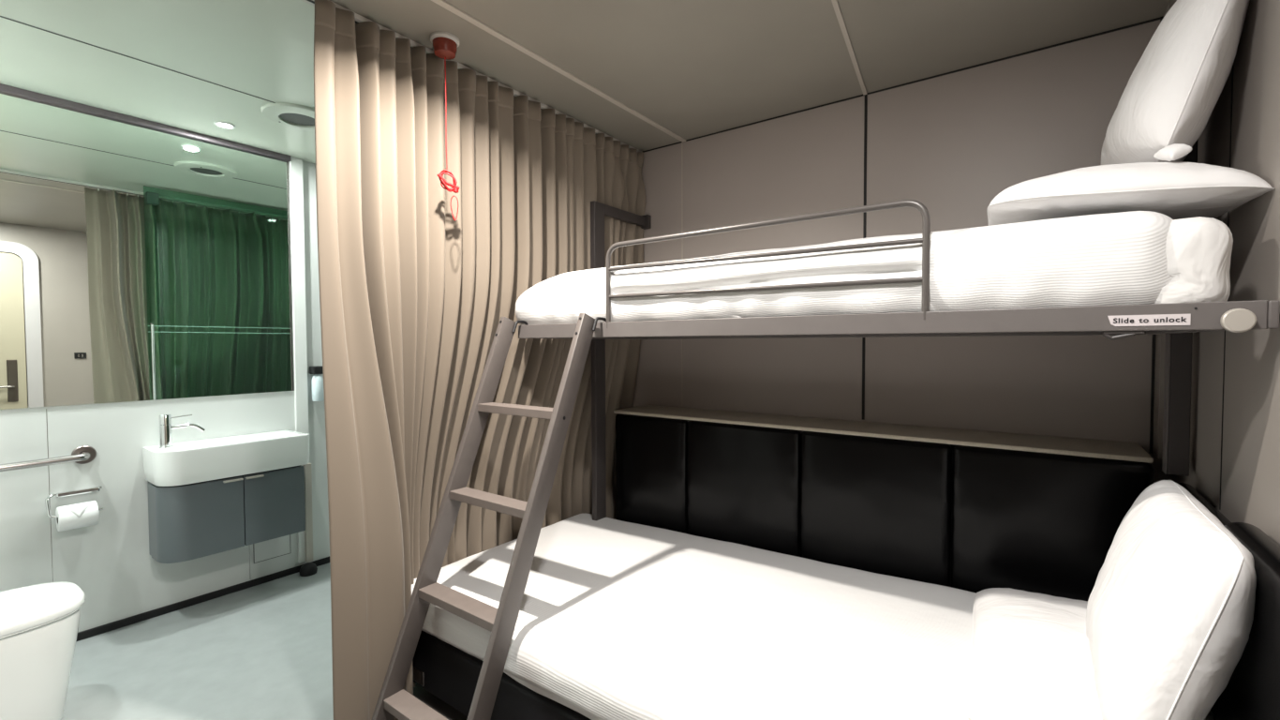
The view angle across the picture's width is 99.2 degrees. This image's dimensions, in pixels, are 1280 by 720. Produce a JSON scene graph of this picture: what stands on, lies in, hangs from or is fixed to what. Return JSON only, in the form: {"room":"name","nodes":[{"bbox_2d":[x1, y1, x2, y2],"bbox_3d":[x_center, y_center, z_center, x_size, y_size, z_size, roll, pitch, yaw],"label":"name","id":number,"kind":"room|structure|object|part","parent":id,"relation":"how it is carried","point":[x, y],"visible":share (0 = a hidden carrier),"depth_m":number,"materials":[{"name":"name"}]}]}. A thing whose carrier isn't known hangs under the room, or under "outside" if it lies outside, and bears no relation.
{"room":"ship cabin","nodes":[
{"label":"ship cabin","id":0,"kind":"room"},
{"bbox_2d":[0,160,329,632],"bbox_3d":[-2.156,0.045,2.902,0.100,2.350,2.750,1,2,36],"label":"wall","id":1,"kind":"structure","parent":0,"point":[111,559],"depth_m":2.52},
{"bbox_2d":[0,445,96,472],"bbox_3d":[-2.606,0.432,2.139,0.079,0.092,0.687,1,2,36],"label":"grab bar","id":2,"kind":"object","parent":1,"relation":"attached to","point":[84,453],"visible":1,"depth_m":2.30,"materials":[{"name":"metal"}]},
{"bbox_2d":[45,408,53,581],"bbox_3d":[-2.522,0.704,2.330,0.001,0.990,0.002,1,2,36],"label":"trim","id":3,"kind":"structure","parent":1,"relation":"attached to","point":[46,409],"depth_m":2.33,"materials":[{"name":"metal"}]},
{"bbox_2d":[44,485,103,518],"bbox_3d":[-2.451,0.616,2.362,0.074,0.097,0.175,1,2,36],"label":"toilet roll holder","id":4,"kind":"object","parent":1,"relation":"attached to","point":[96,488],"visible":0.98,"depth_m":2.35,"materials":[{"name":"silver metal"}]},
{"bbox_2d":[55,500,99,531],"bbox_3d":[-2.424,0.671,2.345,0.106,0.106,0.118,1,2,36],"label":"toilet roll","id":5,"kind":"object","parent":4,"relation":"on","point":[76,515],"visible":0.98,"depth_m":2.32,"materials":[{"name":"white paper"}]},
{"bbox_2d":[0,83,290,161],"bbox_3d":[-2.406,-1.101,2.419,0.030,0.028,1.535,1,2,36],"label":"trim","id":6,"kind":"structure","parent":1,"relation":"attached to","point":[6,89],"depth_m":2.50,"materials":[{"name":"brushed steel"}]},
{"bbox_2d":[0,92,293,409],"bbox_3d":[-2.410,-0.446,2.447,0.008,1.281,1.521,1,2,36],"label":"wall mirror","id":7,"kind":"object","parent":1,"relation":"attached to","point":[138,262],"visible":1,"depth_m":2.52,"materials":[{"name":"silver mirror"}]},
{"bbox_2d":[76,555,329,640],"bbox_3d":[-2.078,1.201,2.945,0.012,0.036,2.650,1,2,36],"label":"baseboard","id":8,"kind":"structure","parent":1,"relation":"attached to","point":[113,625],"depth_m":2.70,"materials":[{"name":"black rubber"}]},
{"bbox_2d":[147,464,305,563],"bbox_3d":[-2.058,0.743,2.742,0.265,0.353,0.586,1,2,36],"label":"vanity cabinet","id":9,"kind":"object","parent":1,"relation":"attached to","point":[190,521],"visible":0.91,"depth_m":2.62,"materials":[{"name":"grey laminate"}]},
{"bbox_3d":[-2.312,0.752,2.573,0.054,0.347,0.005,1,2,36],"label":"panel","id":10,"kind":"part","parent":9,"relation":"part of","materials":[{"name":"grey laminate"}]},
{"bbox_3d":[-2.102,0.751,2.567,0.364,0.347,0.131,-1,2,-23],"label":"door","id":11,"kind":"part","parent":9,"relation":"part of","materials":[{"name":"grey laminate"}]},
{"bbox_2d":[142,429,309,486],"bbox_3d":[-2.053,0.482,2.744,0.264,0.160,0.632,1,2,36],"label":"washbasin","id":12,"kind":"object","parent":9,"relation":"in","point":[201,460],"visible":0.99,"depth_m":2.62,"materials":[{"name":"white ceramic"}]},
{"bbox_2d":[158,413,205,447],"bbox_3d":[-2.189,0.330,2.601,0.054,0.154,0.173,1,2,36],"label":"tap","id":13,"kind":"object","parent":12,"relation":"on","point":[165,420],"visible":1,"depth_m":2.54,"materials":[{"name":"silver metal"}]},
{"bbox_3d":[-2.187,0.269,2.595,0.007,0.015,0.081,1,2,42],"label":"lever","id":14,"kind":"part","parent":13,"relation":"part of","materials":[{"name":"silver metal"}]},
{"bbox_3d":[-2.175,0.328,2.607,0.019,0.046,0.147,1,2,43],"label":"spout","id":15,"kind":"part","parent":13,"relation":"part of","materials":[{"name":"silver metal"}]},
{"bbox_3d":[-1.975,0.585,2.644,0.020,0.009,0.078,1,2,36],"label":"handle","id":16,"kind":"part","parent":9,"relation":"part of","materials":[{"name":"silver metal"}]},
{"bbox_3d":[-1.923,0.582,2.716,0.020,0.009,0.074,1,2,36],"label":"handle","id":17,"kind":"part","parent":9,"relation":"part of","materials":[{"name":"silver metal"}]},
{"bbox_3d":[-1.878,0.744,2.806,0.012,0.347,0.271,1,2,36],"label":"door","id":18,"kind":"part","parent":9,"relation":"part of","materials":[{"name":"grey laminate"}]},
{"bbox_2d":[253,534,290,563],"bbox_3d":[-2.032,1.037,3.011,0.002,0.119,0.180,1,2,36],"label":"access hatch","id":19,"kind":"object","parent":1,"relation":"attached to","point":[268,549],"visible":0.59,"depth_m":3.01,"materials":[{"name":"white plastic"}]},
{"bbox_2d":[288,156,309,563],"bbox_3d":[-1.935,0.010,3.102,0.022,2.295,0.065,1,2,36],"label":"trim","id":20,"kind":"structure","parent":1,"relation":"attached to","point":[295,165],"depth_m":3.08,"materials":[{"name":"white plastic"}]},
{"bbox_2d":[303,462,312,562],"bbox_3d":[-1.905,0.875,3.127,0.023,0.565,0.035,1,2,36],"label":"trim","id":21,"kind":"structure","parent":1,"relation":"attached to","point":[308,532],"depth_m":3.12,"materials":[{"name":"grey metal"}]},
{"bbox_2d":[309,365,324,401],"bbox_3d":[-1.871,0.136,3.156,0.063,0.200,0.062,1,2,36],"label":"soap dispenser","id":22,"kind":"object","parent":1,"relation":"attached to","point":[317,380],"visible":0.94,"depth_m":3.13,"materials":[{"name":"white plastic"}]},
{"bbox_2d":[311,373,324,401],"bbox_3d":[-1.869,0.156,3.157,0.060,0.160,0.060,1,2,36],"label":"bottle","id":23,"kind":"object","parent":22,"relation":"on","point":[317,380],"depth_m":3.13,"materials":[{"name":"white plastic"}]},
{"bbox_2d":[61,562,467,719],"bbox_3d":[-0.856,1.310,1.440,3.960,0.100,3.850,1,2,36],"label":"floor","id":24,"kind":"structure","parent":0,"point":[261,651],"depth_m":2.22,"materials":[{"name":"plastic"}]},
{"bbox_2d":[0,580,85,719],"bbox_3d":[-2.201,1.043,1.753,0.388,0.425,0.584,1,2,36],"label":"toilet","id":25,"kind":"object","parent":24,"relation":"on","point":[39,623],"visible":1,"depth_m":1.80,"materials":[{"name":"white ceramic"}]},
{"bbox_3d":[-2.194,0.869,1.758,0.380,0.009,0.552,1,2,36],"label":"seat","id":26,"kind":"part","parent":25,"relation":"part of","materials":[{"name":"white plastic"}]},
{"bbox_3d":[-2.193,0.847,1.759,0.388,0.034,0.556,1,2,36],"label":"lid","id":27,"kind":"part","parent":25,"relation":"part of","materials":[{"name":"white ceramic"}]},
{"bbox_2d":[298,562,317,576],"bbox_3d":[-1.883,1.183,3.094,0.090,0.060,0.090,1,2,36],"label":"door stop","id":28,"kind":"object","parent":24,"relation":"on","point":[307,569],"visible":1,"depth_m":3.07,"materials":[{"name":"black rubber"}]},
{"bbox_2d":[371,312,606,719],"bbox_3d":[-0.493,0.546,1.791,0.446,1.404,0.705,1,2,36],"label":"ladder","id":29,"kind":"object","parent":24,"relation":"on","point":[393,701],"visible":0.94,"depth_m":1.76,"materials":[{"name":"beige paint"}]},
{"bbox_2d":[412,629,591,719],"bbox_3d":[0.307,1.114,1.806,2.165,0.262,1.055,1,2,36],"label":"bed","id":30,"kind":"object","parent":24,"relation":"on","point":[446,671],"visible":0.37,"depth_m":1.81,"materials":[{"name":"paint"}]},
{"bbox_2d":[0,0,1172,163],"bbox_3d":[-0.865,-1.139,1.366,3.960,0.100,3.850,1,2,36],"label":"ceiling","id":31,"kind":"structure","parent":0,"point":[694,68],"depth_m":1.95,"materials":[{"name":"white paint"}]},
{"bbox_2d":[0,15,275,103],"bbox_3d":[-1.514,-1.119,2.458,0.006,0.003,2.650,1,2,36],"label":"trim","id":32,"kind":"structure","parent":31,"relation":"attached to","point":[0,16],"depth_m":1.98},
{"bbox_2d":[213,120,236,129],"bbox_3d":[-1.981,-1.119,2.598,0.084,0.007,0.084,1,2,36],"label":"recessed light","id":33,"kind":"object","parent":31,"relation":"in","point":[224,125],"visible":1,"depth_m":2.60,"materials":[{"name":"white plastic"}]},
{"bbox_2d":[260,102,314,131],"bbox_3d":[-1.567,-1.111,2.509,0.296,0.020,0.296,1,2,36],"label":"ceiling vent","id":34,"kind":"object","parent":31,"relation":"in","point":[292,115],"visible":0.83,"depth_m":2.46,"materials":[{"name":"white plastic"}]},
{"bbox_2d":[280,113,314,125],"bbox_3d":[-1.567,-1.113,2.509,0.154,0.008,0.154,1,2,36],"label":"grille","id":35,"kind":"object","parent":34,"relation":"attached to","point":[290,119],"depth_m":2.52,"materials":[{"name":"grey metal"}]},
{"bbox_2d":[430,30,460,220],"bbox_3d":[-0.672,-0.796,1.886,0.096,0.618,0.096,1,2,36],"label":"pull cord","id":36,"kind":"object","parent":31,"relation":"attached to","point":[445,44],"visible":1,"depth_m":1.87,"materials":[{"name":"red plastic"}]},
{"bbox_3d":[-0.671,-0.854,1.885,0.004,0.387,0.005,1,2,36],"label":"pull cord","id":37,"kind":"part","parent":36,"relation":"part of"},
{"bbox_2d":[300,0,641,151],"bbox_3d":[-0.782,-1.097,1.926,0.046,0.018,2.650,1,2,36],"label":"track","id":38,"kind":"object","parent":31,"relation":"attached to","point":[358,18],"visible":0.11,"depth_m":2.03,"materials":[{"name":"white metal"}]},
{"bbox_2d":[313,0,646,719],"bbox_3d":[-0.607,0.045,2.432,0.421,2.307,1.684,1,2,36],"label":"curtain","id":39,"kind":"object","parent":38,"relation":"hanging from","point":[414,297],"visible":0.68,"depth_m":1.97,"materials":[{"name":"brown fabric"}]},
{"bbox_2d":[431,0,685,142],"bbox_3d":[-0.872,-1.085,1.311,0.025,0.007,3.750,1,2,36],"label":"trim","id":40,"kind":"structure","parent":31,"relation":"attached to","point":[442,3],"depth_m":2.02,"materials":[{"name":"grey metal"}]},
{"bbox_2d":[831,0,867,95],"bbox_3d":[0.594,-1.101,1.666,0.015,0.006,1.461,1,2,29],"label":"trim","id":41,"kind":"structure","parent":31,"relation":"attached to","point":[835,3],"depth_m":1.90,"materials":[{"name":"grey metal"}]},
{"bbox_2d":[632,19,1170,482],"bbox_3d":[0.857,0.047,2.471,2.440,2.350,0.100,1,2,36],"label":"wall","id":42,"kind":"structure","parent":0,"point":[950,143],"depth_m":2.22,"materials":[{"name":"beige paint"}]},
{"bbox_2d":[681,142,683,405],"bbox_3d":[0.221,-0.447,2.856,0.007,1.380,0.002,1,2,36],"label":"trim","id":43,"kind":"structure","parent":42,"relation":"attached to","point":[681,142],"depth_m":2.86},
{"bbox_2d":[862,94,867,419],"bbox_3d":[0.957,-0.434,2.320,0.011,1.380,0.004,1,2,36],"label":"trim","id":44,"kind":"structure","parent":42,"relation":"attached to","point":[866,96],"depth_m":2.31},
{"bbox_2d":[615,413,1154,601],"bbox_3d":[0.768,0.606,2.298,2.013,0.645,0.311,1,2,36],"label":"padded backrest","id":45,"kind":"object","parent":42,"relation":"attached to","point":[975,519],"visible":0.67,"depth_m":2.00,"materials":[{"name":"black leather"}]},
{"bbox_3d":[0.050,0.597,2.662,0.421,0.645,0.054,1,2,36],"label":"cushion panel","id":46,"kind":"part","parent":45,"relation":"part of","materials":[{"name":"black leather"}]},
{"bbox_3d":[0.438,0.604,2.380,0.533,0.645,0.054,1,2,36],"label":"cushion panel","id":47,"kind":"part","parent":45,"relation":"part of","materials":[{"name":"black leather"}]},
{"bbox_3d":[0.871,0.612,2.064,0.536,0.645,0.055,1,2,36],"label":"cushion panel","id":48,"kind":"part","parent":45,"relation":"part of","materials":[{"name":"black leather"}]},
{"bbox_2d":[613,404,1153,462],"bbox_3d":[0.768,0.274,2.297,2.013,0.016,0.297,1,2,36],"label":"ledge","id":49,"kind":"object","parent":45,"relation":"on","point":[1039,443],"visible":1,"depth_m":2.03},
{"bbox_3d":[1.298,0.620,1.754,0.515,0.645,0.055,1,2,36],"label":"cushion panel","id":50,"kind":"part","parent":45,"relation":"part of","materials":[{"name":"black leather"}]},
{"bbox_2d":[518,138,1279,520],"bbox_3d":[0.570,0.040,1.988,2.114,1.595,1.016,1,2,36],"label":"bunk","id":51,"kind":"object","parent":42,"relation":"attached to","point":[1179,321],"visible":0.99,"depth_m":1.50,"materials":[{"name":"beige paint"}]},
{"bbox_3d":[-0.205,0.027,2.672,0.030,1.585,0.075,1,2,36],"label":"wall post","id":52,"kind":"part","parent":51,"relation":"part of","materials":[{"name":"metal"}]},
{"bbox_3d":[-0.212,-0.123,2.493,0.030,0.052,0.813,1,2,36],"label":"rail","id":53,"kind":"part","parent":51,"relation":"part of","materials":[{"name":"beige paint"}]},
{"bbox_3d":[-0.075,-0.746,2.830,0.026,0.050,0.372,1,2,36],"label":"arm","id":54,"kind":"part","parent":51,"relation":"part of","materials":[{"name":"paint"}]},
{"bbox_3d":[0.028,-0.750,2.968,0.060,0.070,0.029,1,2,36],"label":"wall plate","id":55,"kind":"part","parent":51,"relation":"part of","materials":[{"name":"paint"}]},
{"bbox_3d":[0.287,-0.250,1.593,1.000,0.294,0.017,1,2,36],"label":"guard rail","id":56,"kind":"part","parent":51,"relation":"part of","materials":[{"name":"grey metal"}]},
{"bbox_3d":[0.568,-0.100,1.925,1.890,0.016,0.811,1,2,36],"label":"panel","id":57,"kind":"part","parent":51,"relation":"part of","materials":[{"name":"beige paint"}]},
{"bbox_3d":[0.331,-0.097,1.575,1.990,0.052,0.030,1,2,36],"label":"rail","id":58,"kind":"part","parent":51,"relation":"part of","materials":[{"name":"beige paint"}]},
{"bbox_3d":[0.816,-0.119,2.266,1.960,0.052,0.030,1,2,36],"label":"rail","id":59,"kind":"part","parent":51,"relation":"part of","materials":[{"name":"grey metal"}]},
{"bbox_2d":[729,216,1233,317],"bbox_3d":[0.559,-0.206,1.918,1.971,0.207,0.820,1,2,36],"label":"mattress","id":60,"kind":"object","parent":51,"relation":"on","point":[1198,249],"visible":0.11,"depth_m":1.04,"materials":[{"name":"white fabric"}]},
{"bbox_2d":[515,210,1172,325],"bbox_3d":[0.502,-0.238,1.949,1.966,0.225,0.836,1,2,36],"label":"duvet","id":61,"kind":"object","parent":60,"relation":"on","point":[1112,259],"visible":0.8,"depth_m":1.34,"materials":[{"name":"white fabric"}]},
{"bbox_2d":[987,161,1274,225],"bbox_3d":[1.173,-0.397,1.410,0.466,0.141,0.655,1,2,32],"label":"pillow","id":62,"kind":"object","parent":61,"relation":"on","point":[1176,190],"visible":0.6,"depth_m":1.17,"materials":[{"name":"white fabric"}]},
{"bbox_2d":[1101,0,1250,164],"bbox_3d":[1.321,-0.666,1.365,0.235,0.486,0.650,1,2,36],"label":"pillow","id":63,"kind":"object","parent":62,"relation":"on","point":[1169,97],"visible":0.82,"depth_m":1.15,"materials":[{"name":"white fabric"}]},
{"bbox_3d":[1.504,-0.209,1.512,0.044,1.055,0.045,1,2,36],"label":"wall post","id":64,"kind":"part","parent":51,"relation":"part of","materials":[{"name":"metal"}]},
{"bbox_3d":[1.348,-0.094,1.357,0.030,0.052,0.813,1,2,36],"label":"rail","id":65,"kind":"part","parent":51,"relation":"part of","materials":[{"name":"grey metal"}]},
{"bbox_3d":[1.089,-0.072,0.992,0.045,0.045,0.023,1,2,36],"label":"latch knob","id":66,"kind":"part","parent":51,"relation":"part of","materials":[{"name":"beige plastic"}]},
{"bbox_2d":[642,16,1160,152],"bbox_3d":[0.762,-1.124,2.438,2.290,0.006,0.004,1,2,36],"label":"trim","id":67,"kind":"structure","parent":42,"relation":"attached to","point":[1156,19],"depth_m":2.14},
{"bbox_2d":[1149,15,1163,453],"bbox_3d":[1.692,-0.400,1.783,0.007,1.420,0.006,1,2,36],"label":"trim","id":68,"kind":"structure","parent":42,"relation":"attached to","point":[1162,17],"depth_m":1.80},
{"bbox_2d":[1170,0,1279,545],"bbox_3d":[0.670,0.116,0.227,0.100,2.350,3.750,1,2,36],"label":"wall","id":69,"kind":"structure","parent":0,"point":[1250,483],"depth_m":1.16,"materials":[{"name":"beige paint"}]},
{"bbox_2d":[1152,0,1176,459],"bbox_3d":[1.685,-0.398,1.730,0.044,1.420,0.100,1,2,36],"label":"trim","id":70,"kind":"structure","parent":69,"relation":"attached to","point":[1160,339],"depth_m":1.72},
{"bbox_2d":[1219,64,1233,509],"bbox_3d":[1.380,-0.368,1.275,0.002,1.450,0.004,1,2,36],"label":"trim","id":71,"kind":"structure","parent":69,"relation":"attached to","point":[1232,65],"depth_m":1.29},
{"bbox_2d":[1176,482,1279,719],"bbox_3d":[1.206,0.635,1.122,0.065,0.655,0.960,1,2,36],"label":"headboard","id":72,"kind":"object","parent":69,"relation":"attached to","point":[1252,692],"visible":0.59,"depth_m":0.88,"materials":[{"name":"black leather"}]},
{"bbox_2d":[1176,482,1231,712],"bbox_3d":[1.330,0.649,1.286,0.057,0.615,0.550,1,2,36],"label":"cushion","id":73,"kind":"object","parent":72,"relation":"on","point":[1224,520],"depth_m":1.29,"materials":[{"name":"white fabric"}]},
{"bbox_2d":[1213,521,1279,719],"bbox_3d":[1.043,0.642,0.898,0.065,0.655,0.405,1,2,36],"label":"cushion","id":74,"kind":"object","parent":72,"relation":"on","point":[1252,692],"depth_m":0.87,"materials":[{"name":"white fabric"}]},
{"bbox_3d":[0.283,0.911,1.801,2.185,0.142,1.020,1,2,36],"label":"mattress","id":75,"kind":"object","parent":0,"visible":0},
{"bbox_2d":[411,513,975,719],"bbox_3d":[0.279,0.861,1.803,2.242,0.206,1.086,1,2,36],"label":"sheet","id":76,"kind":"object","parent":75,"relation":"on","point":[617,619],"visible":0.71,"depth_m":1.61,"materials":[{"name":"white fabric"}]},
{"bbox_2d":[966,587,1214,719],"bbox_3d":[1.052,0.718,1.312,0.439,0.136,0.712,1,2,33],"label":"pillow","id":77,"kind":"object","parent":76,"relation":"on","point":[1031,658],"visible":0.59,"depth_m":1.23,"materials":[{"name":"white fabric"}]},
{"bbox_2d":[1086,479,1256,719],"bbox_3d":[1.075,0.504,1.133,0.212,0.422,0.626,1,2,36],"label":"pillow","id":78,"kind":"object","parent":77,"relation":"on","point":[1170,607],"visible":1,"depth_m":0.94,"materials":[{"name":"white fabric"}]}
]}

